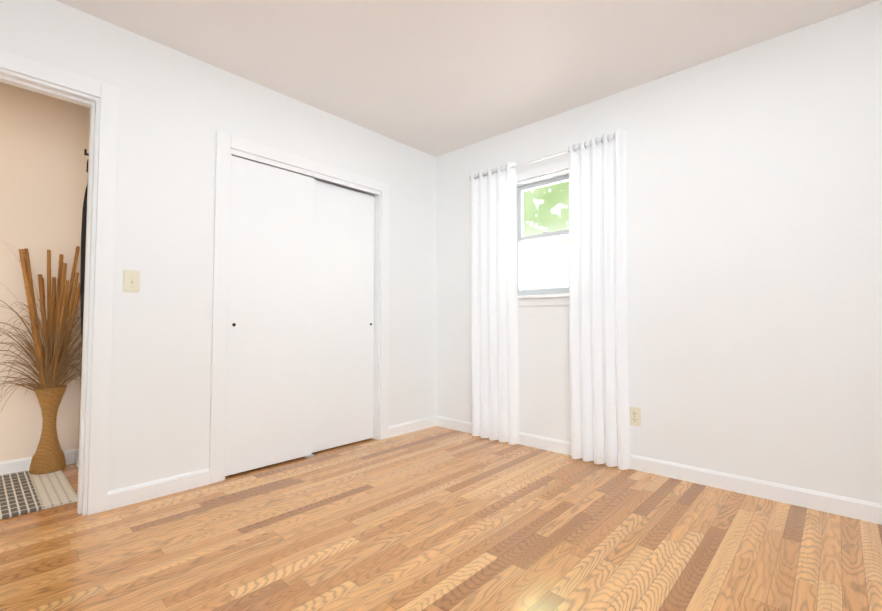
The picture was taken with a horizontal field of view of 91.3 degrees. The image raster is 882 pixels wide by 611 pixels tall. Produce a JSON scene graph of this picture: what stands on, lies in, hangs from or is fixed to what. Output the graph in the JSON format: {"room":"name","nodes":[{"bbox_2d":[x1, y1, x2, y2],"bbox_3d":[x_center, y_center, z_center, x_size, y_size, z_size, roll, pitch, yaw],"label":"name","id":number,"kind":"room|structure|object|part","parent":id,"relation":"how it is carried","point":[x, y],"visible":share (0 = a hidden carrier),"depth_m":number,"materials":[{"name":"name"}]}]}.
{"room":"empty bedroom","nodes":[
{"label":"empty bedroom","id":0,"kind":"room"},
{"bbox_2d":[0,82,88,461],"bbox_3d":[-3.204,-0.215,2.106,0.120,2.440,2.490,-2,-3,42],"label":"wall","id":1,"kind":"structure","parent":0,"point":[43,160],"depth_m":2.72,"materials":[{"name":"paint"}]},
{"bbox_2d":[0,449,76,474],"bbox_3d":[-3.154,0.958,2.014,0.014,0.088,2.250,-2,-3,42],"label":"baseboard","id":2,"kind":"structure","parent":1,"relation":"attached to","point":[14,466],"depth_m":2.64,"materials":[{"name":"white wood"}]},
{"bbox_2d":[78,108,89,449],"bbox_3d":[-2.019,-0.195,2.627,0.920,2.440,0.120,-2,-3,42],"label":"wall","id":3,"kind":"structure","parent":0,"point":[81,346],"depth_m":2.86,"materials":[{"name":"paint"}]},
{"bbox_2d":[75,449,78,466],"bbox_3d":[-2.067,0.979,2.533,0.886,0.088,0.014,-2,-3,42],"label":"baseboard","id":4,"kind":"structure","parent":3,"relation":"attached to","point":[77,457],"depth_m":2.79,"materials":[{"name":"white wood"}]},
{"bbox_2d":[80,149,88,343],"bbox_3d":[-2.172,-0.324,2.646,0.093,1.300,0.066,-2,-3,42],"label":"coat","id":5,"kind":"object","parent":3,"relation":"hanging from","point":[83,246],"visible":0.38,"depth_m":2.60,"materials":[{"name":"black fabric"}]},
{"bbox_2d":[0,0,435,490],"bbox_3d":[-1.278,-0.193,2.666,0.120,2.440,3.520,-2,-3,42],"label":"wall","id":6,"kind":"structure","parent":0,"point":[177,110],"depth_m":2.39,"materials":[{"name":"paint"}]},
{"bbox_2d":[0,49,119,515],"bbox_3d":[-2.009,-0.063,1.851,0.136,2.115,0.956,-2,-3,42],"label":"door frame","id":7,"kind":"structure","parent":6,"relation":"attached to","point":[101,375],"depth_m":2.11,"materials":[{"name":"white wood"}]},
{"bbox_2d":[123,270,139,292],"bbox_3d":[-1.589,-0.125,2.220,0.020,0.115,0.070,-2,-3,42],"label":"switch plate","id":8,"kind":"object","parent":6,"relation":"attached to","point":[131,283],"visible":1,"depth_m":2.22,"materials":[{"name":"beige plastic"}]},
{"bbox_2d":[107,468,209,509],"bbox_3d":[-1.484,0.969,2.295,0.014,0.088,0.467,-2,-3,42],"label":"baseboard","id":9,"kind":"structure","parent":6,"relation":"attached to","point":[125,496],"depth_m":2.27,"materials":[{"name":"white wood"}]},
{"bbox_2d":[225,156,314,475],"bbox_3d":[-1.095,0.056,2.809,0.030,1.929,0.571,-2,-3,42],"label":"closet door","id":10,"kind":"structure","parent":6,"relation":"in","point":[270,360],"depth_m":2.78,"materials":[{"name":"white wood"}]},
{"bbox_2d":[209,130,388,483],"bbox_3d":[-0.926,0.048,3.040,0.120,1.987,1.170,-2,-3,42],"label":"door frame","id":11,"kind":"structure","parent":6,"relation":"attached to","point":[290,168],"depth_m":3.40,"materials":[{"name":"white wood"}]},
{"bbox_2d":[312,180,374,452],"bbox_3d":[-0.745,0.073,3.244,0.030,1.929,0.591,-2,-3,42],"label":"closet door","id":12,"kind":"structure","parent":6,"relation":"in","point":[343,341],"depth_m":3.23,"materials":[{"name":"white wood"}]},
{"bbox_2d":[388,415,436,437],"bbox_3d":[-0.233,1.023,3.658,0.014,0.088,0.575,-2,-3,42],"label":"baseboard","id":13,"kind":"structure","parent":6,"relation":"attached to","point":[408,427],"depth_m":3.63,"materials":[{"name":"white wood"}]},
{"bbox_2d":[315,179,369,194],"bbox_3d":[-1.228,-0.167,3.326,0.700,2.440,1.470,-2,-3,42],"label":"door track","id":14,"kind":"structure","parent":0,"point":[342,187],"depth_m":3.95,"materials":[{"name":"metal"}]},
{"bbox_2d":[0,426,881,610],"bbox_3d":[-0.642,1.025,1.327,4.880,0.100,4.880,-2,-3,42],"label":"floor","id":15,"kind":"structure","parent":0,"point":[436,518],"depth_m":1.80,"materials":[{"name":"brown wood"}]},
{"bbox_2d":[0,470,76,519],"bbox_3d":[-2.579,0.997,2.034,0.797,0.011,1.250,-2,-3,42],"label":"rug","id":16,"kind":"object","parent":15,"relation":"on","point":[23,492],"visible":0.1,"depth_m":2.31,"materials":[{"name":"beige fabric"}]},
{"bbox_2d":[0,240,81,474],"bbox_3d":[-2.498,0.298,2.554,0.266,1.424,0.585,-2,-3,42],"label":"arrangement","id":17,"kind":"object","parent":16,"relation":"on","point":[52,355],"visible":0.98,"depth_m":2.64,"materials":[{"name":"plant"}]},
{"bbox_2d":[55,0,878,156],"bbox_3d":[0.133,-1.510,1.504,3.600,0.100,3.400,-2,-3,42],"label":"ceiling","id":18,"kind":"structure","parent":0,"point":[436,78],"depth_m":2.37,"materials":[{"name":"paint"}]},
{"bbox_2d":[436,0,881,503],"bbox_3d":[1.337,-0.189,2.764,3.840,2.440,0.160,-2,-3,42],"label":"wall","id":19,"kind":"structure","parent":0,"point":[754,238],"depth_m":2.37,"materials":[{"name":"paint"}]},
{"bbox_2d":[516,159,568,305],"bbox_3d":[0.797,-0.513,3.261,0.682,1.035,0.177,-2,-3,42],"label":"window unit","id":20,"kind":"structure","parent":19,"relation":"in","point":[553,178],"depth_m":3.27,"materials":[{"name":"grey plastic"}]},
{"bbox_3d":[0.794,-0.318,3.250,0.538,0.454,0.034,-2,-3,42],"label":"sash","id":21,"kind":"part","parent":20,"relation":"part of","materials":[{"name":"grey plastic"}]},
{"bbox_3d":[0.823,-0.731,3.298,0.538,0.454,0.034,-2,-3,42],"label":"sash","id":22,"kind":"part","parent":20,"relation":"part of","materials":[{"name":"grey plastic"}]},
{"bbox_3d":[0.794,-0.318,3.250,0.468,0.392,0.004,-2,-3,42],"label":"sash glass","id":23,"kind":"part","parent":20,"relation":"part of","materials":[{"name":"clear glass"}]},
{"bbox_3d":[0.823,-0.731,3.298,0.468,0.392,0.004,-2,-3,42],"label":"sash glass","id":24,"kind":"part","parent":20,"relation":"part of","materials":[{"name":"clear glass"}]},
{"bbox_2d":[517,293,568,298],"bbox_3d":[0.750,-0.065,3.193,0.718,0.024,0.095,-2,-3,42],"label":"sill","id":25,"kind":"structure","parent":19,"relation":"attached to","point":[543,296],"depth_m":3.13,"materials":[{"name":"white wood"}]},
{"bbox_2d":[469,129,630,469],"bbox_3d":[0.717,-0.035,3.140,1.260,2.138,0.116,-2,-3,42],"label":"curtains","id":26,"kind":"object","parent":19,"relation":"hanging from","point":[599,387],"visible":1,"depth_m":2.90,"materials":[{"name":"white fabric"}]},
{"bbox_3d":[0.402,-0.025,3.398,0.447,2.138,0.071,-2,-3,42],"label":"panel","id":27,"kind":"part","parent":26,"relation":"part of","materials":[{"name":"white fabric"}]},
{"bbox_3d":[0.697,-1.066,3.167,1.180,0.026,0.025,-2,-3,42],"label":"rod","id":28,"kind":"part","parent":26,"relation":"part of","materials":[{"name":"white metal"}]},
{"bbox_3d":[1.018,-0.047,2.833,0.401,2.138,0.071,-2,-3,42],"label":"panel","id":29,"kind":"part","parent":26,"relation":"part of","materials":[{"name":"white fabric"}]},
{"bbox_2d":[630,407,640,425],"bbox_3d":[1.222,0.700,2.720,0.070,0.115,0.008,-2,-3,42],"label":"electrical outlet plate","id":30,"kind":"object","parent":19,"relation":"attached to","point":[635,416],"visible":0.92,"depth_m":2.71,"materials":[{"name":"beige plastic"}]},
{"bbox_2d":[436,416,881,524],"bbox_3d":[1.283,0.983,2.649,3.586,0.088,0.014,-2,-3,42],"label":"baseboard","id":31,"kind":"structure","parent":19,"relation":"attached to","point":[840,505],"depth_m":2.35,"materials":[{"name":"white wood"}]}
]}

